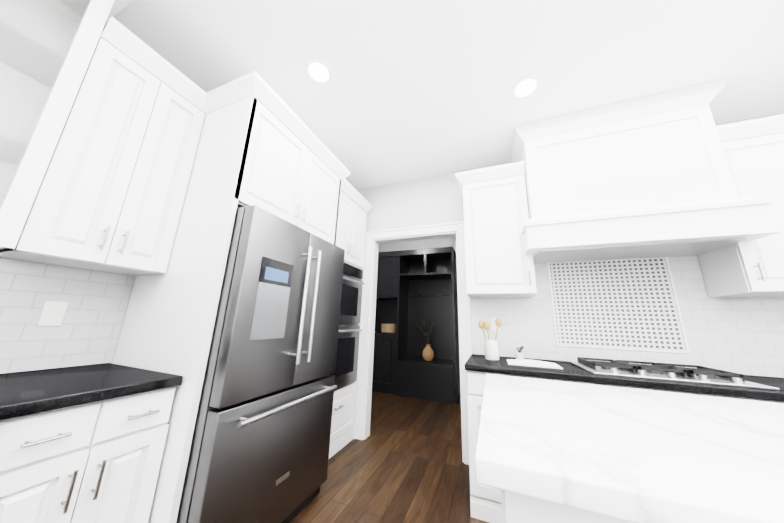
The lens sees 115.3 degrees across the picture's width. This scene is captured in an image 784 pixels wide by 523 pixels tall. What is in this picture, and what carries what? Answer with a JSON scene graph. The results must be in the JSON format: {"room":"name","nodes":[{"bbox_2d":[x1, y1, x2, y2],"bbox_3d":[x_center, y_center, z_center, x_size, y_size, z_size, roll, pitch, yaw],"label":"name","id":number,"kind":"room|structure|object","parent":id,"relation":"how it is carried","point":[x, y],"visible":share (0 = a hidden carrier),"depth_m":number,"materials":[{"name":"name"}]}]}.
{"room":"kitchen","nodes":[
{"label":"kitchen","id":0,"kind":"room"},
{"bbox_2d":[0,257,135,373],"bbox_3d":[-2.634,-0.555,-0.873,0.120,2.900,9.000,-3,-14,21],"label":"wall","id":1,"kind":"structure","parent":0,"point":[119,333],"depth_m":1.39,"materials":[{"name":"grey paint"}]},
{"bbox_2d":[0,0,133,251],"bbox_3d":[-1.678,-0.808,0.903,0.401,1.440,0.723,-3,-14,21],"label":"upper cabinet","id":2,"kind":"object","parent":1,"relation":"attached to","point":[47,48],"visible":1,"depth_m":1.16,"materials":[{"name":"white wood"}]},
{"bbox_2d":[0,258,134,373],"bbox_3d":[-1.992,0.088,0.508,0.006,0.503,2.155,-3,-14,21],"label":"wall tile","id":3,"kind":"structure","parent":1,"relation":"attached to","point":[87,332],"depth_m":1.26,"materials":[{"name":"white tile"}]},
{"bbox_2d":[37,301,68,325],"bbox_3d":[-1.690,0.260,1.240,0.006,0.120,0.075,-3,-14,21],"label":"light switch","id":4,"kind":"object","parent":3,"relation":"attached to","point":[52,313],"visible":1,"depth_m":1.24,"materials":[{"name":"white plastic"}]},
{"bbox_2d":[0,21,207,276],"bbox_3d":[-1.516,-0.547,1.392,0.321,1.172,0.502,-3,-14,21],"label":"upper cabinet","id":5,"kind":"object","parent":1,"relation":"attached to","point":[160,170],"depth_m":1.27,"materials":[{"name":"white wood"}]},
{"bbox_2d":[184,81,343,244],"bbox_3d":[-1.033,-0.584,2.033,0.761,0.772,0.977,-3,-14,21],"label":"upper cabinet","id":6,"kind":"object","parent":1,"relation":"attached to","point":[250,152],"depth_m":1.58,"materials":[{"name":"white wood"}]},
{"bbox_2d":[289,391,488,522],"bbox_3d":[0.704,1.031,-1.070,9.200,0.060,11.800,-3,-14,21],"label":"floor","id":7,"kind":"structure","parent":0,"point":[402,463],"depth_m":2.02,"materials":[{"name":"brown wood"}]},
{"bbox_2d":[0,411,43,522],"bbox_3d":[-1.593,0.832,0.426,0.721,0.876,0.792,-3,-14,21],"label":"base cabinet","id":8,"kind":"object","parent":7,"relation":"on","point":[18,429],"depth_m":0.76,"materials":[{"name":"white wood"}]},
{"bbox_2d":[8,387,175,522],"bbox_3d":[-1.414,0.967,0.964,0.651,0.876,0.495,-3,-14,21],"label":"base cabinet","id":9,"kind":"object","parent":7,"relation":"on","point":[83,444],"depth_m":0.92,"materials":[{"name":"white wood"}]},
{"bbox_2d":[0,363,182,418],"bbox_3d":[-1.623,0.332,0.309,0.805,0.040,2.120,-3,-14,21],"label":"countertop","id":10,"kind":"structure","parent":9,"relation":"on","point":[55,389],"depth_m":0.99,"materials":[{"name":"black stone"}]},
{"bbox_2d":[176,205,344,522],"bbox_3d":[-0.974,0.681,1.690,0.938,1.773,0.911,-3,-14,21],"label":"fridge","id":11,"kind":"object","parent":7,"relation":"on","point":[259,449],"visible":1,"depth_m":1.35,"materials":[{"name":"grey metal"}]},
{"bbox_2d":[328,181,371,459],"bbox_3d":[-0.778,0.506,2.638,0.678,2.592,0.781,-3,-14,21],"label":"tall cabinet","id":12,"kind":"object","parent":7,"relation":"on","point":[354,210],"depth_m":2.58,"materials":[{"name":"white wood"}]},
{"bbox_2d":[372,247,460,403],"bbox_3d":[0.169,1.071,4.672,2.050,2.500,0.598,-3,-14,21],"label":"lockers","id":13,"kind":"object","parent":7,"relation":"on","point":[415,285],"visible":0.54,"depth_m":4.59,"materials":[{"name":"black wood"}]},
{"bbox_2d":[381,324,395,332],"bbox_3d":[-0.065,1.254,4.666,0.300,0.165,0.300,-3,-14,21],"label":"basket","id":14,"kind":"object","parent":13,"relation":"on","point":[388,328],"visible":1,"depth_m":4.54,"materials":[{"name":"beige wicker"}]},
{"bbox_2d":[415,319,434,360],"bbox_3d":[0.582,1.376,4.380,0.358,0.697,0.284,0,-14,8],"label":"vase","id":15,"kind":"object","parent":13,"relation":"on","point":[428,353],"visible":1,"depth_m":4.29,"materials":[{"name":"brown ceramic"}]},
{"bbox_2d":[466,370,596,522],"bbox_3d":[0.985,1.255,1.836,0.760,0.876,0.641,-3,-14,21],"label":"base cabinet","id":16,"kind":"object","parent":7,"relation":"on","point":[485,502],"depth_m":1.63,"materials":[{"name":"white wood"}]},
{"bbox_2d":[465,354,783,401],"bbox_3d":[1.720,0.764,1.651,2.324,0.040,0.665,-3,-14,21],"label":"countertop","id":17,"kind":"structure","parent":16,"relation":"on","point":[570,372],"depth_m":1.50,"materials":[{"name":"black stone"}]},
{"bbox_2d":[478,318,501,359],"bbox_3d":[0.833,0.647,2.099,0.190,0.339,0.110,-3,-14,21],"label":"utensil crock","id":18,"kind":"object","parent":17,"relation":"on","point":[491,349],"visible":0.98,"depth_m":2.06,"materials":[{"name":"white ceramic"}]},
{"bbox_2d":[515,346,524,358],"bbox_3d":[1.084,0.773,2.109,0.080,0.114,0.078,-3,-14,21],"label":"pot","id":19,"kind":"object","parent":17,"relation":"on","point":[519,355],"visible":0.96,"depth_m":2.09,"materials":[{"name":"white ceramic"}]},
{"bbox_2d":[507,359,562,368],"bbox_3d":[1.055,0.762,1.869,0.340,0.022,0.240,-3,-14,21],"label":"open book","id":20,"kind":"object","parent":17,"relation":"on","point":[530,363],"visible":1,"depth_m":1.81,"materials":[{"name":"white paper"}]},
{"bbox_2d":[571,357,778,389],"bbox_3d":[1.719,0.717,1.649,0.780,0.052,0.510,-3,-14,21],"label":"cooktop","id":21,"kind":"object","parent":17,"relation":"in","point":[672,372],"visible":1,"depth_m":1.54,"materials":[{"name":"silver metal"}]},
{"bbox_2d":[501,494,618,522],"bbox_3d":[1.223,0.910,0.424,1.884,0.905,0.804,-3,-14,21],"label":"kitchen island","id":22,"kind":"object","parent":7,"relation":"on","point":[514,510],"depth_m":0.48,"materials":[{"name":"white wood"}]},
{"bbox_2d":[475,374,783,522],"bbox_3d":[1.235,0.446,0.526,1.960,0.045,0.900,-3,-14,21],"label":"island countertop","id":23,"kind":"structure","parent":22,"relation":"on","point":[609,453],"depth_m":0.52,"materials":[{"name":"white stone"}]},
{"bbox_2d":[615,386,783,402],"bbox_3d":[1.791,1.207,1.524,1.094,0.876,0.641,-3,-14,21],"label":"base cabinet","id":24,"kind":"object","parent":7,"relation":"on","point":[676,391],"depth_m":1.35,"materials":[{"name":"white wood"}]},
{"bbox_2d":[378,237,455,251],"bbox_3d":[0.512,0.945,4.955,3.100,2.900,0.100,-3,-14,21],"label":"wall","id":25,"kind":"structure","parent":0,"point":[422,244],"depth_m":5.20,"materials":[{"name":"grey paint"}]},
{"bbox_2d":[113,0,783,189],"bbox_3d":[0.202,-1.746,-0.442,6.520,0.400,11.300,-3,-14,21],"label":"ceiling","id":26,"kind":"structure","parent":0,"point":[414,89],"depth_m":1.65,"materials":[{"name":"white paint"}]},
{"bbox_2d":[304,58,332,84],"bbox_3d":[-0.519,-1.341,1.762,0.196,0.007,0.196,-3,-14,21],"label":"recessed light","id":27,"kind":"object","parent":26,"relation":"in","point":[318,71],"visible":1,"depth_m":1.75,"materials":[{"name":"white plastic"}]},
{"bbox_2d":[511,75,540,98],"bbox_3d":[0.981,-1.276,1.827,0.196,0.007,0.196,-3,-14,21],"label":"recessed light","id":28,"kind":"object","parent":26,"relation":"in","point":[527,86],"visible":1,"depth_m":1.82,"materials":[{"name":"white plastic"}]},
{"bbox_2d":[356,112,783,432],"bbox_3d":[1.702,0.326,2.206,5.870,2.900,0.120,-3,-14,21],"label":"wall","id":29,"kind":"structure","parent":0,"point":[435,199],"depth_m":2.96,"materials":[{"name":"grey paint"}]},
{"bbox_2d":[354,221,471,464],"bbox_3d":[0.226,0.716,2.687,1.210,2.270,0.148,-3,-14,21],"label":"door frame","id":30,"kind":"structure","parent":29,"relation":"attached to","point":[373,241],"depth_m":2.72,"materials":[{"name":"white wood"}]},
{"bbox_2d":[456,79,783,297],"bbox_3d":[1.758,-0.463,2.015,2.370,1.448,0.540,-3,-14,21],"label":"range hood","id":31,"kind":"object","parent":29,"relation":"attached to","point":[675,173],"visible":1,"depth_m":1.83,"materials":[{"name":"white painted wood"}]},
{"bbox_2d":[470,256,783,377],"bbox_3d":[2.534,0.300,1.802,3.773,0.984,0.015,-3,-14,21],"label":"wall tile","id":32,"kind":"structure","parent":29,"relation":"attached to","point":[661,310],"depth_m":2.00,"materials":[{"name":"tile"}]},
{"bbox_2d":[490,318,498,330],"bbox_3d":[0.973,0.595,2.355,0.075,0.120,0.006,-3,-14,21],"label":"electrical outlet","id":33,"kind":"object","parent":32,"relation":"attached to","point":[493,325],"visible":0.83,"depth_m":2.35,"materials":[{"name":"white plastic"}]}
]}

